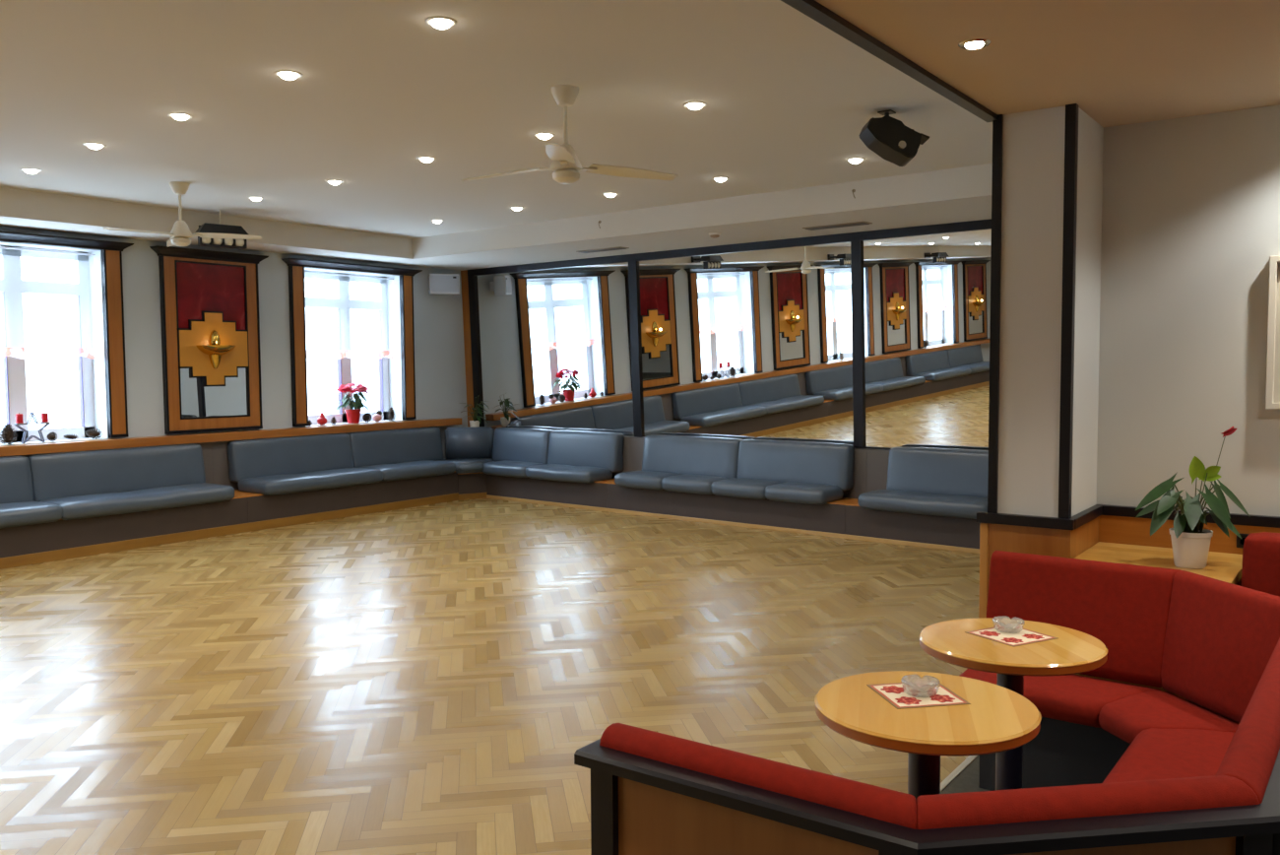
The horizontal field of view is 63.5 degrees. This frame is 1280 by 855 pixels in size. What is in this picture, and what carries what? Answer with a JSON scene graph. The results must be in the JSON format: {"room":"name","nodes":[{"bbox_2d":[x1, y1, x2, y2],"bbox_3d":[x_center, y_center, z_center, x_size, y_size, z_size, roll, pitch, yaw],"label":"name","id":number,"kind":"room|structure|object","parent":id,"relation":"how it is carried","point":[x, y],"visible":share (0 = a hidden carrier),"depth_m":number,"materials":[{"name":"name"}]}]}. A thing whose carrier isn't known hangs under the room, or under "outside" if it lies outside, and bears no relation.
{"room":"dance hall","nodes":[
{"label":"dance hall","id":0,"kind":"room"},
{"bbox_2d":[0,226,467,459],"bbox_3d":[-7.041,-0.333,7.114,0.360,3.210,16.876,2,4,36],"label":"wall","id":1,"kind":"structure","parent":0,"point":[439,347],"depth_m":11.08,"materials":[{"name":"grey paint"}]},
{"bbox_2d":[0,230,133,446],"bbox_3d":[-5.508,-0.757,9.097,0.495,1.853,1.964,2,4,36],"label":"window","id":2,"kind":"structure","parent":1,"relation":"in","point":[97,288],"depth_m":9.61,"materials":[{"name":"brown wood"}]},
{"bbox_2d":[0,423,17,444],"bbox_3d":[-5.488,0.058,8.973,0.144,0.175,0.145,2,4,36],"label":"pine cone","id":3,"kind":"object","parent":2,"relation":"on","point":[8,434],"visible":1,"depth_m":8.95,"materials":[{"name":"brown plant"}]},
{"bbox_2d":[13,411,50,443],"bbox_3d":[-5.369,-0.001,9.136,0.072,0.271,0.286,2,4,36],"label":"candle holder","id":4,"kind":"object","parent":2,"relation":"on","point":[44,416],"visible":1,"depth_m":9.12,"materials":[{"name":"grey metal"}]},
{"bbox_2d":[15,412,23,423],"bbox_3d":[-5.431,-0.083,9.045,0.056,0.090,0.055,2,4,36],"label":"candle","id":5,"kind":"object","parent":4,"relation":"on","point":[19,416],"depth_m":9.02,"materials":[{"name":"red wax"}]},
{"bbox_2d":[41,411,48,422],"bbox_3d":[-5.308,-0.094,9.215,0.056,0.090,0.055,2,4,36],"label":"candle","id":6,"kind":"object","parent":4,"relation":"on","point":[44,416],"depth_m":9.19,"materials":[{"name":"red wax"}]},
{"bbox_2d":[0,246,96,358],"bbox_3d":[-5.500,-1.090,9.070,0.035,0.976,1.454,2,4,36],"label":"sheer curtain","id":7,"kind":"object","parent":2,"relation":"hanging from","point":[20,352],"visible":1,"depth_m":9.32,"materials":[{"name":"white fabric"}]},
{"bbox_2d":[47,431,57,441],"bbox_3d":[-5.275,0.082,9.270,0.087,0.088,0.076,2,4,36],"label":"pine cone","id":8,"kind":"object","parent":2,"relation":"on","point":[51,435],"visible":1,"depth_m":9.25,"materials":[{"name":"brown plant"}]},
{"bbox_2d":[64,434,78,440],"bbox_3d":[-5.178,0.087,9.404,0.058,0.060,0.121,2,4,36],"label":"pine cone","id":9,"kind":"object","parent":2,"relation":"on","point":[68,436],"visible":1,"depth_m":9.39,"materials":[{"name":"brown plant"}]},
{"bbox_2d":[85,428,102,438],"bbox_3d":[-5.058,0.057,9.569,0.098,0.100,0.135,2,4,36],"label":"pine cone","id":10,"kind":"object","parent":2,"relation":"on","point":[91,433],"visible":1,"depth_m":9.55,"materials":[{"name":"brown plant"}]},
{"bbox_2d":[149,245,268,434],"bbox_3d":[-4.300,-0.866,10.455,0.135,1.814,1.221,2,4,36],"label":"wall panel","id":11,"kind":"object","parent":1,"relation":"attached to","point":[202,291],"visible":1,"depth_m":10.42,"materials":[{"name":"brown wood"}]},
{"bbox_2d":[196,329,235,368],"bbox_3d":[-4.226,-0.791,10.407,0.200,0.390,0.400,2,4,36],"label":"wall sconce","id":12,"kind":"object","parent":11,"relation":"attached to","point":[215,350],"visible":1,"depth_m":10.41,"materials":[{"name":"gold metal"}]},
{"bbox_2d":[0,417,461,456],"bbox_3d":[-6.991,0.338,6.765,0.170,0.082,15.900,2,4,36],"label":"window sill","id":13,"kind":"structure","parent":1,"relation":"attached to","point":[84,445],"depth_m":10.33,"materials":[{"name":"brown wood"}]},
{"bbox_2d":[281,257,422,426],"bbox_3d":[-3.393,-0.947,12.012,0.495,1.853,1.894,2,4,36],"label":"window","id":14,"kind":"structure","parent":1,"relation":"in","point":[394,305],"depth_m":12.18,"materials":[{"name":"brown wood"}]},
{"bbox_2d":[317,412,326,425],"bbox_3d":[-3.576,-0.102,11.626,0.094,0.150,0.120,2,4,36],"label":"ornament","id":15,"kind":"object","parent":14,"relation":"on","point":[322,419],"visible":1,"depth_m":11.60,"materials":[{"name":"red ceramic"}]},
{"bbox_2d":[304,270,393,359],"bbox_3d":[-3.385,-1.280,11.985,0.035,0.976,1.384,2,4,36],"label":"sheer curtain","id":16,"kind":"object","parent":14,"relation":"hanging from","point":[310,353],"visible":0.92,"depth_m":12.01,"materials":[{"name":"white fabric"}]},
{"bbox_2d":[332,383,372,423],"bbox_3d":[-3.327,-0.284,11.989,0.382,0.466,0.480,2,4,36],"label":"poinsettia","id":17,"kind":"object","parent":14,"relation":"on","point":[352,414],"visible":1,"depth_m":11.93,"materials":[{"name":"red"}]},
{"bbox_2d":[362,412,371,422],"bbox_3d":[-3.204,-0.115,12.122,0.110,0.111,0.098,2,4,36],"label":"pine cone","id":18,"kind":"object","parent":14,"relation":"on","point":[366,416],"visible":1,"depth_m":12.10,"materials":[{"name":"brown plant"}]},
{"bbox_2d":[372,410,382,421],"bbox_3d":[-3.118,-0.135,12.259,0.094,0.134,0.124,2,4,36],"label":"ornament","id":19,"kind":"object","parent":14,"relation":"on","point":[377,416],"visible":1,"depth_m":12.23,"materials":[{"name":"pink ceramic"}]},
{"bbox_2d":[387,407,395,420],"bbox_3d":[-2.987,-0.160,12.420,0.104,0.162,0.104,2,4,36],"label":"pine cone","id":20,"kind":"object","parent":14,"relation":"on","point":[391,412],"visible":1,"depth_m":12.40,"materials":[{"name":"brown plant"}]},
{"bbox_2d":[428,273,459,294],"bbox_3d":[-2.432,-1.772,12.820,0.370,0.245,0.250,-1,4,-16],"label":"wall speaker","id":21,"kind":"object","parent":1,"relation":"attached to","point":[438,284],"visible":1,"depth_m":12.71,"materials":[{"name":"white plastic"}]},
{"bbox_2d":[344,408,361,423],"bbox_3d":[-3.329,-0.131,12.002,0.184,0.158,0.184,2,4,36],"label":"pot","id":22,"kind":"object","parent":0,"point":[352,415],"depth_m":11.94,"materials":[{"name":"red ceramic"}]},
{"bbox_2d":[0,498,990,854],"bbox_3d":[-1.489,1.446,3.263,13.350,0.062,16.576,2,4,36],"label":"floor","id":23,"kind":"structure","parent":0,"point":[430,678],"depth_m":5.49,"materials":[{"name":"brown wood"}]},
{"bbox_2d":[0,442,248,558],"bbox_3d":[-5.153,0.675,8.806,0.764,0.862,3.648,2,4,36],"label":"bench","id":24,"kind":"object","parent":23,"relation":"on","point":[60,500],"visible":1,"depth_m":9.22,"materials":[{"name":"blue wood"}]},
{"bbox_2d":[0,500,62,528],"bbox_3d":[-5.523,0.749,8.106,0.539,0.159,1.726,2,4,36],"label":"seat cushion","id":25,"kind":"object","parent":24,"relation":"on","point":[14,514],"depth_m":8.49,"materials":[{"name":"leather"}]},
{"bbox_2d":[40,482,234,519],"bbox_3d":[-4.559,0.663,9.435,0.539,0.159,1.626,2,4,36],"label":"seat cushion","id":26,"kind":"object","parent":24,"relation":"on","point":[114,502],"depth_m":9.28,"materials":[{"name":"leather"}]},
{"bbox_2d":[0,492,458,569],"bbox_3d":[-6.669,1.232,6.224,0.018,0.088,15.310,2,4,36],"label":"baseboard","id":27,"kind":"structure","parent":23,"relation":"on","point":[72,552],"depth_m":9.77,"materials":[{"name":"brown wood"}]},
{"bbox_2d":[211,426,457,522],"bbox_3d":[-3.195,0.499,11.504,0.764,0.862,3.024,2,4,36],"label":"bench","id":28,"kind":"object","parent":23,"relation":"on","point":[301,475],"visible":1,"depth_m":11.18,"materials":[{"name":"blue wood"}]},
{"bbox_2d":[238,467,383,495],"bbox_3d":[-3.459,0.564,10.951,0.539,0.159,1.506,2,4,36],"label":"seat cushion","id":29,"kind":"object","parent":28,"relation":"on","point":[297,480],"depth_m":10.76,"materials":[{"name":"leather"}]},
{"bbox_2d":[358,459,455,481],"bbox_3d":[-2.706,0.496,11.989,0.539,0.159,1.126,2,4,36],"label":"seat cushion","id":30,"kind":"object","parent":28,"relation":"on","point":[390,470],"depth_m":11.88,"materials":[{"name":"leather"}]},
{"bbox_2d":[436,426,494,494],"bbox_3d":[-2.095,0.425,12.776,0.713,0.842,0.830,2,4,36],"label":"bench","id":31,"kind":"object","parent":23,"relation":"on","point":[469,448],"visible":0.66,"depth_m":12.82,"materials":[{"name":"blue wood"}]},
{"bbox_2d":[436,457,494,473],"bbox_3d":[-2.107,0.463,12.672,0.608,0.135,0.644,2,4,36],"label":"seat cushion","id":32,"kind":"object","parent":31,"relation":"on","point":[463,465],"depth_m":12.44,"materials":[{"name":"leather"}]},
{"bbox_2d":[458,394,488,427],"bbox_3d":[-2.058,-0.185,12.962,0.325,0.440,0.377,2,4,36],"label":"potted plant","id":33,"kind":"object","parent":31,"relation":"on","point":[474,422],"visible":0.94,"depth_m":12.96,"materials":[{"name":"green plant"}]},
{"bbox_2d":[458,492,486,500],"bbox_3d":[-2.025,0.831,12.504,0.364,0.070,0.019,-2,4,-30],"label":"baseboard","id":34,"kind":"structure","parent":23,"relation":"on","point":[476,495],"depth_m":12.49,"materials":[{"name":"brown wood"}]},
{"bbox_2d":[482,427,633,508],"bbox_3d":[-1.082,0.457,12.151,2.155,0.840,0.591,2,4,40],"label":"bench","id":35,"kind":"object","parent":23,"relation":"on","point":[571,467],"visible":0.99,"depth_m":11.97,"materials":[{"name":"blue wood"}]},
{"bbox_2d":[482,459,545,477],"bbox_3d":[-1.498,0.496,12.404,0.790,0.160,0.445,2,4,40],"label":"seat cushion","id":36,"kind":"object","parent":35,"relation":"on","point":[500,468],"depth_m":12.27,"materials":[{"name":"leather"}]},
{"bbox_2d":[525,463,612,483],"bbox_3d":[-0.819,0.525,11.842,1.030,0.159,0.444,2,4,40],"label":"seat cushion","id":37,"kind":"object","parent":35,"relation":"on","point":[535,473],"depth_m":11.67,"materials":[{"name":"leather"}]},
{"bbox_2d":[486,494,979,553],"bbox_3d":[1.004,0.963,10.211,7.542,0.040,0.014,2,4,40],"label":"baseboard","id":38,"kind":"structure","parent":23,"relation":"on","point":[790,530],"depth_m":10.10,"materials":[{"name":"brown wood"}]},
{"bbox_2d":[606,434,867,533],"bbox_3d":[0.870,0.540,10.534,2.914,0.840,0.591,2,4,40],"label":"bench","id":39,"kind":"object","parent":23,"relation":"on","point":[785,483],"visible":1,"depth_m":10.32,"materials":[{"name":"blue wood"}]},
{"bbox_2d":[614,470,678,489],"bbox_3d":[0.095,0.564,11.085,0.679,0.160,0.445,2,4,40],"label":"seat cushion","id":40,"kind":"object","parent":39,"relation":"on","point":[633,480],"depth_m":10.94,"materials":[{"name":"leather"}]},
{"bbox_2d":[661,474,727,494],"bbox_3d":[0.589,0.585,10.675,0.659,0.160,0.445,2,4,40],"label":"seat cushion","id":41,"kind":"object","parent":39,"relation":"on","point":[671,483],"depth_m":10.55,"materials":[{"name":"leather"}]},
{"bbox_2d":[710,477,781,499],"bbox_3d":[1.075,0.606,10.273,0.659,0.160,0.445,2,4,40],"label":"seat cushion","id":42,"kind":"object","parent":39,"relation":"on","point":[722,487],"depth_m":10.15,"materials":[{"name":"leather"}]},
{"bbox_2d":[765,482,843,504],"bbox_3d":[1.564,0.627,9.867,0.669,0.160,0.445,2,4,40],"label":"seat cushion","id":43,"kind":"object","parent":39,"relation":"on","point":[775,492],"depth_m":9.73,"materials":[{"name":"leather"}]},
{"bbox_2d":[844,446,988,548],"bbox_3d":[3.006,0.632,8.763,2.634,0.840,0.591,2,4,40],"label":"bench","id":44,"kind":"object","parent":23,"relation":"on","point":[935,495],"visible":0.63,"depth_m":9.11,"materials":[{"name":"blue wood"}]},
{"bbox_2d":[858,489,987,518],"bbox_3d":[2.536,0.668,9.062,1.211,0.159,0.444,2,4,40],"label":"seat cushion","id":45,"kind":"object","parent":44,"relation":"on","point":[919,503],"depth_m":8.96,"materials":[{"name":"leather"}]},
{"bbox_2d":[574,550,1279,854],"bbox_3d":[1.121,0.995,2.783,1.215,0.865,2.588,2,4,36],"label":"sofa","id":46,"kind":"object","parent":23,"relation":"on","point":[1111,767],"visible":0.94,"depth_m":2.04,"materials":[{"name":"red"}]},
{"bbox_2d":[960,668,1161,727],"bbox_3d":[1.490,0.954,3.704,0.636,0.101,0.374,2,4,36],"label":"seat cushion","id":47,"kind":"object","parent":46,"relation":"on","point":[1073,698],"depth_m":3.57,"materials":[{"name":"red fabric"}]},
{"bbox_2d":[1102,727,1234,782],"bbox_3d":[1.338,1.018,2.650,0.374,0.101,1.526,2,4,36],"label":"seat cushion","id":48,"kind":"object","parent":46,"relation":"on","point":[1152,753],"depth_m":3.01,"materials":[{"name":"red fabric"}]},
{"bbox_2d":[1098,690,1239,743],"bbox_3d":[1.721,0.972,3.372,0.358,0.101,0.476,-1,3,-11],"label":"seat cushion","id":49,"kind":"object","parent":46,"relation":"on","point":[1123,714],"depth_m":3.36,"materials":[{"name":"red fabric"}]},
{"bbox_2d":[814,670,1041,799],"bbox_3d":[0.743,1.073,2.708,0.566,0.718,0.566,0,4,13],"label":"pedestal table","id":50,"kind":"object","parent":23,"relation":"on","point":[997,718],"visible":0.92,"depth_m":2.60,"materials":[{"name":"brown wood"}]},
{"bbox_2d":[866,680,970,708],"bbox_3d":[0.739,0.710,2.754,0.202,0.002,0.202,-1,3,-10],"label":"paper napkin","id":51,"kind":"object","parent":50,"relation":"on","point":[894,693],"visible":0.91,"depth_m":2.73,"materials":[{"name":"white paper"}]},
{"bbox_2d":[900,674,940,697],"bbox_3d":[0.747,0.690,2.754,0.100,0.037,0.100,1,4,19],"label":"glass ashtray","id":52,"kind":"object","parent":51,"relation":"on","point":[918,692],"visible":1,"depth_m":2.74,"materials":[{"name":"clear glass"}]},
{"bbox_2d":[940,755,978,791],"bbox_3d":[-1.745,1.616,-0.070,0.028,0.006,10.870,2,4,36],"label":"trim","id":53,"kind":"structure","parent":23,"relation":"on","point":[970,758],"depth_m":4.04,"materials":[{"name":"beige wood"}]},
{"bbox_2d":[918,618,1107,789],"bbox_3d":[1.185,1.034,3.317,0.566,0.718,0.566,-1,3,-7],"label":"pedestal table","id":54,"kind":"object","parent":23,"relation":"on","point":[1073,651],"visible":0.75,"depth_m":3.23,"materials":[{"name":"brown wood"}]},
{"bbox_2d":[964,624,1057,646],"bbox_3d":[1.201,0.671,3.344,0.202,0.002,0.202,-2,4,-28],"label":"paper napkin","id":55,"kind":"object","parent":54,"relation":"on","point":[1025,636],"visible":0.96,"depth_m":3.33,"materials":[{"name":"white paper"}]},
{"bbox_2d":[992,615,1024,633],"bbox_3d":[1.210,0.648,3.396,0.100,0.037,0.100,2,4,30],"label":"glass ashtray","id":56,"kind":"object","parent":55,"relation":"on","point":[1006,629],"visible":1,"depth_m":3.39,"materials":[{"name":"clear glass"}]},
{"bbox_2d":[1073,541,1242,698],"bbox_3d":[3.669,0.991,2.921,4.580,0.820,0.640,2,4,36],"label":"corner shelf","id":57,"kind":"object","parent":23,"relation":"on","point":[1224,566],"visible":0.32,"depth_m":4.09,"materials":[{"name":"brown wood"}]},
{"bbox_2d":[1135,426,1249,568],"bbox_3d":[2.104,0.262,3.938,0.463,0.536,0.245,-1,3,-4],"label":"potted plant","id":58,"kind":"object","parent":57,"relation":"on","point":[1190,543],"visible":1,"depth_m":3.90,"materials":[{"name":"green plant"}]},
{"bbox_2d":[1168,527,1213,568],"bbox_3d":[2.101,0.461,3.943,0.148,0.138,0.148,2,4,36],"label":"pot","id":59,"kind":"object","parent":58,"relation":"on","point":[1190,549],"depth_m":3.89,"materials":[{"name":"white ceramic"}]},
{"bbox_2d":[1221,426,1236,437],"bbox_3d":[2.228,0.017,3.910,0.060,0.044,0.008,0,4,14],"label":"flower","id":60,"kind":"object","parent":58,"relation":"on","point":[1231,430],"depth_m":3.91,"materials":[{"name":"red plant"}]},
{"bbox_2d":[1241,531,1279,596],"bbox_3d":[2.895,0.907,3.029,2.017,0.981,0.648,2,4,36],"label":"lounge sofa","id":61,"kind":"object","parent":23,"relation":"on","point":[1260,571],"visible":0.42,"depth_m":3.66,"materials":[{"name":"red fabric"}]},
{"bbox_2d":[0,0,992,238],"bbox_3d":[-3.628,-1.770,4.544,8.695,0.120,16.876,2,4,36],"label":"ceiling","id":62,"kind":"structure","parent":0,"point":[789,98],"depth_m":5.79,"materials":[{"name":"white paint"}]},
{"bbox_2d":[20,168,41,173],"bbox_3d":[-4.459,-1.872,7.568,0.132,0.028,0.132,2,4,36],"label":"recessed light","id":63,"kind":"object","parent":62,"relation":"in","point":[29,170],"visible":1,"depth_m":7.54,"materials":[{"name":"white ceramic"}]},
{"bbox_2d":[82,142,106,149],"bbox_3d":[-3.556,-1.829,6.740,0.132,0.028,0.132,2,4,36],"label":"recessed light","id":64,"kind":"object","parent":62,"relation":"in","point":[95,146],"visible":1,"depth_m":6.71,"materials":[{"name":"white ceramic"}]},
{"bbox_2d":[167,112,192,120],"bbox_3d":[-2.655,-1.789,5.970,0.132,0.028,0.132,2,4,36],"label":"recessed light","id":65,"kind":"object","parent":62,"relation":"in","point":[176,115],"visible":1,"depth_m":5.94,"materials":[{"name":"white ceramic"}]},
{"bbox_2d":[103,181,261,247],"bbox_3d":[-3.727,-1.676,8.095,1.120,0.493,1.028,2,4,36],"label":"ceiling fan","id":66,"kind":"object","parent":62,"relation":"hanging from","point":[180,234],"visible":1,"depth_m":8.13,"materials":[{"name":"white plastic"}]},
{"bbox_2d":[194,209,248,249],"bbox_3d":[-3.942,-1.843,9.629,0.460,0.340,0.380,-4,5,-43],"label":"light","id":67,"kind":"object","parent":62,"relation":"hanging from","point":[205,227],"visible":0.73,"depth_m":9.51,"materials":[{"name":"black metal"}]},
{"bbox_2d":[248,196,263,200],"bbox_3d":[-3.304,-1.960,8.891,0.132,0.028,0.132,2,4,36],"label":"recessed light","id":68,"kind":"object","parent":62,"relation":"in","point":[251,198],"visible":1,"depth_m":8.86,"materials":[{"name":"white ceramic"}]},
{"bbox_2d":[274,69,302,79],"bbox_3d":[-1.749,-1.745,5.145,0.132,0.028,0.132,2,4,36],"label":"recessed light","id":69,"kind":"object","parent":62,"relation":"in","point":[285,74],"visible":1,"depth_m":5.12,"materials":[{"name":"white ceramic"}]},
{"bbox_2d":[325,179,343,185],"bbox_3d":[-2.397,-1.919,8.119,0.132,0.028,0.132,2,4,36],"label":"recessed light","id":70,"kind":"object","parent":62,"relation":"in","point":[332,181],"visible":1,"depth_m":8.09,"materials":[{"name":"white ceramic"}]},
{"bbox_2d":[416,156,436,162],"bbox_3d":[-1.501,-1.874,7.261,0.132,0.028,0.132,2,4,36],"label":"recessed light","id":71,"kind":"object","parent":62,"relation":"in","point":[422,159],"visible":1,"depth_m":7.23,"materials":[{"name":"white ceramic"}]},
{"bbox_2d":[431,219,444,223],"bbox_3d":[-2.030,-2.056,10.347,0.132,0.028,0.132,2,4,36],"label":"recessed light","id":72,"kind":"object","parent":62,"relation":"in","point":[433,221],"visible":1,"depth_m":10.31,"materials":[{"name":"white ceramic"}]},
{"bbox_2d":[425,16,456,29],"bbox_3d":[-0.843,-1.706,4.383,0.132,0.028,0.132,2,4,36],"label":"recessed light","id":73,"kind":"object","parent":62,"relation":"in","point":[441,23],"visible":1,"depth_m":4.36,"materials":[{"name":"white ceramic"}]},
{"bbox_2d":[510,206,523,210],"bbox_3d":[-1.136,-2.014,9.547,0.132,0.028,0.132,2,4,36],"label":"recessed light","id":74,"kind":"object","parent":62,"relation":"in","point":[513,208],"visible":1,"depth_m":9.51,"materials":[{"name":"white ceramic"}]},
{"bbox_2d":[533,132,555,139],"bbox_3d":[-0.605,-1.837,6.544,0.132,0.028,0.132,2,4,36],"label":"recessed light","id":75,"kind":"object","parent":62,"relation":"in","point":[544,136],"visible":1,"depth_m":6.51,"materials":[{"name":"white ceramic"}]},
{"bbox_2d":[461,84,677,184],"bbox_3d":[-0.485,-1.545,5.542,1.013,0.493,1.083,2,4,36],"label":"ceiling fan","id":76,"kind":"object","parent":62,"relation":"hanging from","point":[565,163],"visible":1,"depth_m":5.45,"materials":[{"name":"white plastic"}]},
{"bbox_2d":[602,192,618,196],"bbox_3d":[-0.252,-1.976,8.816,0.132,0.028,0.132,2,4,36],"label":"recessed light","id":77,"kind":"object","parent":62,"relation":"in","point":[606,194],"visible":1,"depth_m":8.79,"materials":[{"name":"white ceramic"}]},
{"bbox_2d":[683,101,706,110],"bbox_3d":[0.310,-1.799,5.803,0.132,0.028,0.132,2,4,36],"label":"recessed light","id":78,"kind":"object","parent":62,"relation":"in","point":[694,105],"visible":1,"depth_m":5.77,"materials":[{"name":"white ceramic"}]},
{"bbox_2d":[711,176,728,182],"bbox_3d":[0.633,-1.940,8.108,0.132,0.028,0.132,2,4,36],"label":"recessed light","id":79,"kind":"object","parent":62,"relation":"in","point":[721,178],"visible":1,"depth_m":8.08,"materials":[{"name":"white ceramic"}]},
{"bbox_2d":[845,157,864,163],"bbox_3d":[1.544,-1.904,7.403,0.132,0.028,0.132,2,4,36],"label":"recessed light","id":80,"kind":"object","parent":62,"relation":"in","point":[853,160],"visible":1,"depth_m":7.37,"materials":[{"name":"white ceramic"}]},
{"bbox_2d":[859,109,929,166],"bbox_3d":[1.467,-1.673,5.970,0.381,0.316,0.204,-1,3,-4],"label":"speaker","id":81,"kind":"object","parent":62,"relation":"hanging from","point":[888,137],"visible":1,"depth_m":5.89,"materials":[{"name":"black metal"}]},
{"bbox_2d":[0,163,992,270],"bbox_3d":[-4.045,-1.597,4.468,8.519,0.250,16.240,2,4,39],"label":"ceiling","id":82,"kind":"structure","parent":0,"point":[959,194],"depth_m":9.40,"materials":[{"name":"white paint"}]},
{"bbox_2d":[576,246,629,253],"bbox_3d":[-0.402,-1.881,10.958,0.620,0.014,0.150,2,4,40],"label":"ceiling vent","id":83,"kind":"object","parent":82,"relation":"in","point":[617,247],"visible":1,"depth_m":10.91,"materials":[{"name":"beige metal"}]},
{"bbox_2d":[708,232,720,238],"bbox_3d":[0.700,-1.796,9.669,0.110,0.044,0.110,2,4,36],"label":"smoke detector","id":84,"kind":"object","parent":82,"relation":"attached to","point":[712,234],"visible":1,"depth_m":9.63,"materials":[{"name":"white plastic"}]},
{"bbox_2d":[802,221,872,230],"bbox_3d":[1.750,-1.790,9.192,0.620,0.014,0.150,2,4,40],"label":"ceiling vent","id":85,"kind":"object","parent":82,"relation":"in","point":[857,223],"visible":1,"depth_m":9.14,"materials":[{"name":"beige metal"}]},
{"bbox_2d":[814,0,1279,127],"bbox_3d":[0.436,-1.171,-1.568,5.125,0.520,11.700,2,4,36],"label":"ceiling","id":86,"kind":"structure","parent":0,"point":[1122,62],"depth_m":3.32,"materials":[{"name":"beige paint"}]},
{"bbox_2d":[780,0,997,122],"bbox_3d":[-1.761,-0.992,-0.203,0.047,0.070,10.910,2,4,36],"label":"trim","id":87,"kind":"structure","parent":86,"relation":"attached to","point":[812,9],"depth_m":3.29,"materials":[{"name":"black paint"}]},
{"bbox_2d":[958,38,991,50],"bbox_3d":[1.050,-1.198,3.243,0.100,0.012,0.100,2,4,36],"label":"recessed light","id":88,"kind":"object","parent":86,"relation":"in","point":[977,43],"visible":1,"depth_m":3.23,"materials":[{"name":"silver metal"}]},
{"bbox_2d":[997,105,1103,516],"bbox_3d":[1.725,-0.230,4.375,0.305,3.210,0.520,2,4,36],"label":"wall pillar","id":89,"kind":"structure","parent":0,"point":[1033,141],"depth_m":4.17,"materials":[{"name":"white paint"}]},
{"bbox_2d":[978,522,988,618],"bbox_3d":[1.494,0.858,4.400,0.034,0.938,0.225,2,4,36],"label":"trim","id":90,"kind":"structure","parent":89,"relation":"attached to","point":[984,527],"depth_m":4.29,"materials":[{"name":"brown wood"}]},
{"bbox_2d":[987,114,1003,512],"bbox_3d":[1.464,-0.456,4.243,0.036,1.620,0.055,2,4,36],"label":"trim","id":91,"kind":"structure","parent":89,"relation":"attached to","point":[996,179],"depth_m":4.22,"materials":[{"name":"black paint"}]},
{"bbox_2d":[1058,103,1079,518],"bbox_3d":[1.688,-0.447,4.073,0.040,1.620,0.040,2,4,36],"label":"trim","id":92,"kind":"structure","parent":89,"relation":"attached to","point":[1071,110],"depth_m":4.06,"materials":[{"name":"black paint"}]},
{"bbox_2d":[1095,104,1279,515],"bbox_3d":[4.000,-0.172,3.149,4.820,3.210,0.200,2,4,36],"label":"wall","id":93,"kind":"structure","parent":0,"point":[1190,205],"depth_m":4.26,"materials":[{"name":"white paint"}]},
{"bbox_2d":[987,516,1098,594],"bbox_3d":[1.726,0.854,4.421,0.325,0.940,0.518,2,4,36],"label":"trim","id":94,"kind":"structure","parent":93,"relation":"attached to","point":[1069,544],"depth_m":4.20,"materials":[{"name":"brown wood"}]},
{"bbox_2d":[976,504,1279,529],"bbox_3d":[3.568,0.432,3.051,4.970,0.042,0.548,2,4,36],"label":"trim","id":95,"kind":"structure","parent":93,"relation":"attached to","point":[1085,516],"depth_m":4.19,"materials":[{"name":"black paint"}]},
{"bbox_2d":[1098,514,1279,554],"bbox_3d":[3.871,0.914,3.183,4.604,0.940,0.020,2,4,36],"label":"trim","id":96,"kind":"structure","parent":93,"relation":"attached to","point":[1112,529],"depth_m":4.38,"materials":[{"name":"brown wood"}]},
{"bbox_2d":[1236,532,1249,548],"bbox_3d":[2.440,0.459,4.168,0.060,0.060,0.018,2,4,36],"label":"wall socket","id":97,"kind":"object","parent":93,"relation":"attached to","point":[1240,542],"visible":0.33,"depth_m":4.17,"materials":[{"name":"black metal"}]},
{"bbox_2d":[1265,255,1279,409],"bbox_3d":[2.666,-0.366,3.946,0.460,0.600,0.055,2,4,36],"label":"picture frame","id":98,"kind":"object","parent":93,"relation":"attached to","point":[1272,393],"visible":1,"depth_m":4.06,"materials":[{"name":"beige"}]},
{"bbox_3d":[1.021,-0.620,10.962,8.775,3.210,0.809,2,4,36],"label":"wall","id":99,"kind":"structure","parent":0,"visible":0},
{"bbox_2d":[460,269,474,427],"bbox_3d":[-2.119,-1.008,13.447,0.155,2.030,0.407,2,4,36],"label":"trim","id":100,"kind":"structure","parent":99,"relation":"attached to","point":[464,274],"depth_m":13.32,"materials":[{"name":"brown wood"}]},
{"bbox_2d":[467,218,991,449],"bbox_3d":[0.987,-0.874,10.688,8.148,2.052,0.143,2,4,40],"label":"wall mirror","id":101,"kind":"object","parent":99,"relation":"attached to","point":[879,339],"visible":0.61,"depth_m":10.53,"materials":[{"name":"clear mirror"}]},
{"label":"outside","id":102,"kind":"structure","parent":0,"visible":0},
{"bbox_2d":[0,271,379,431],"bbox_3d":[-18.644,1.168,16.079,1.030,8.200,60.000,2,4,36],"label":"window panes","id":103,"kind":"structure","parent":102,"point":[49,320],"depth_m":23.22,"materials":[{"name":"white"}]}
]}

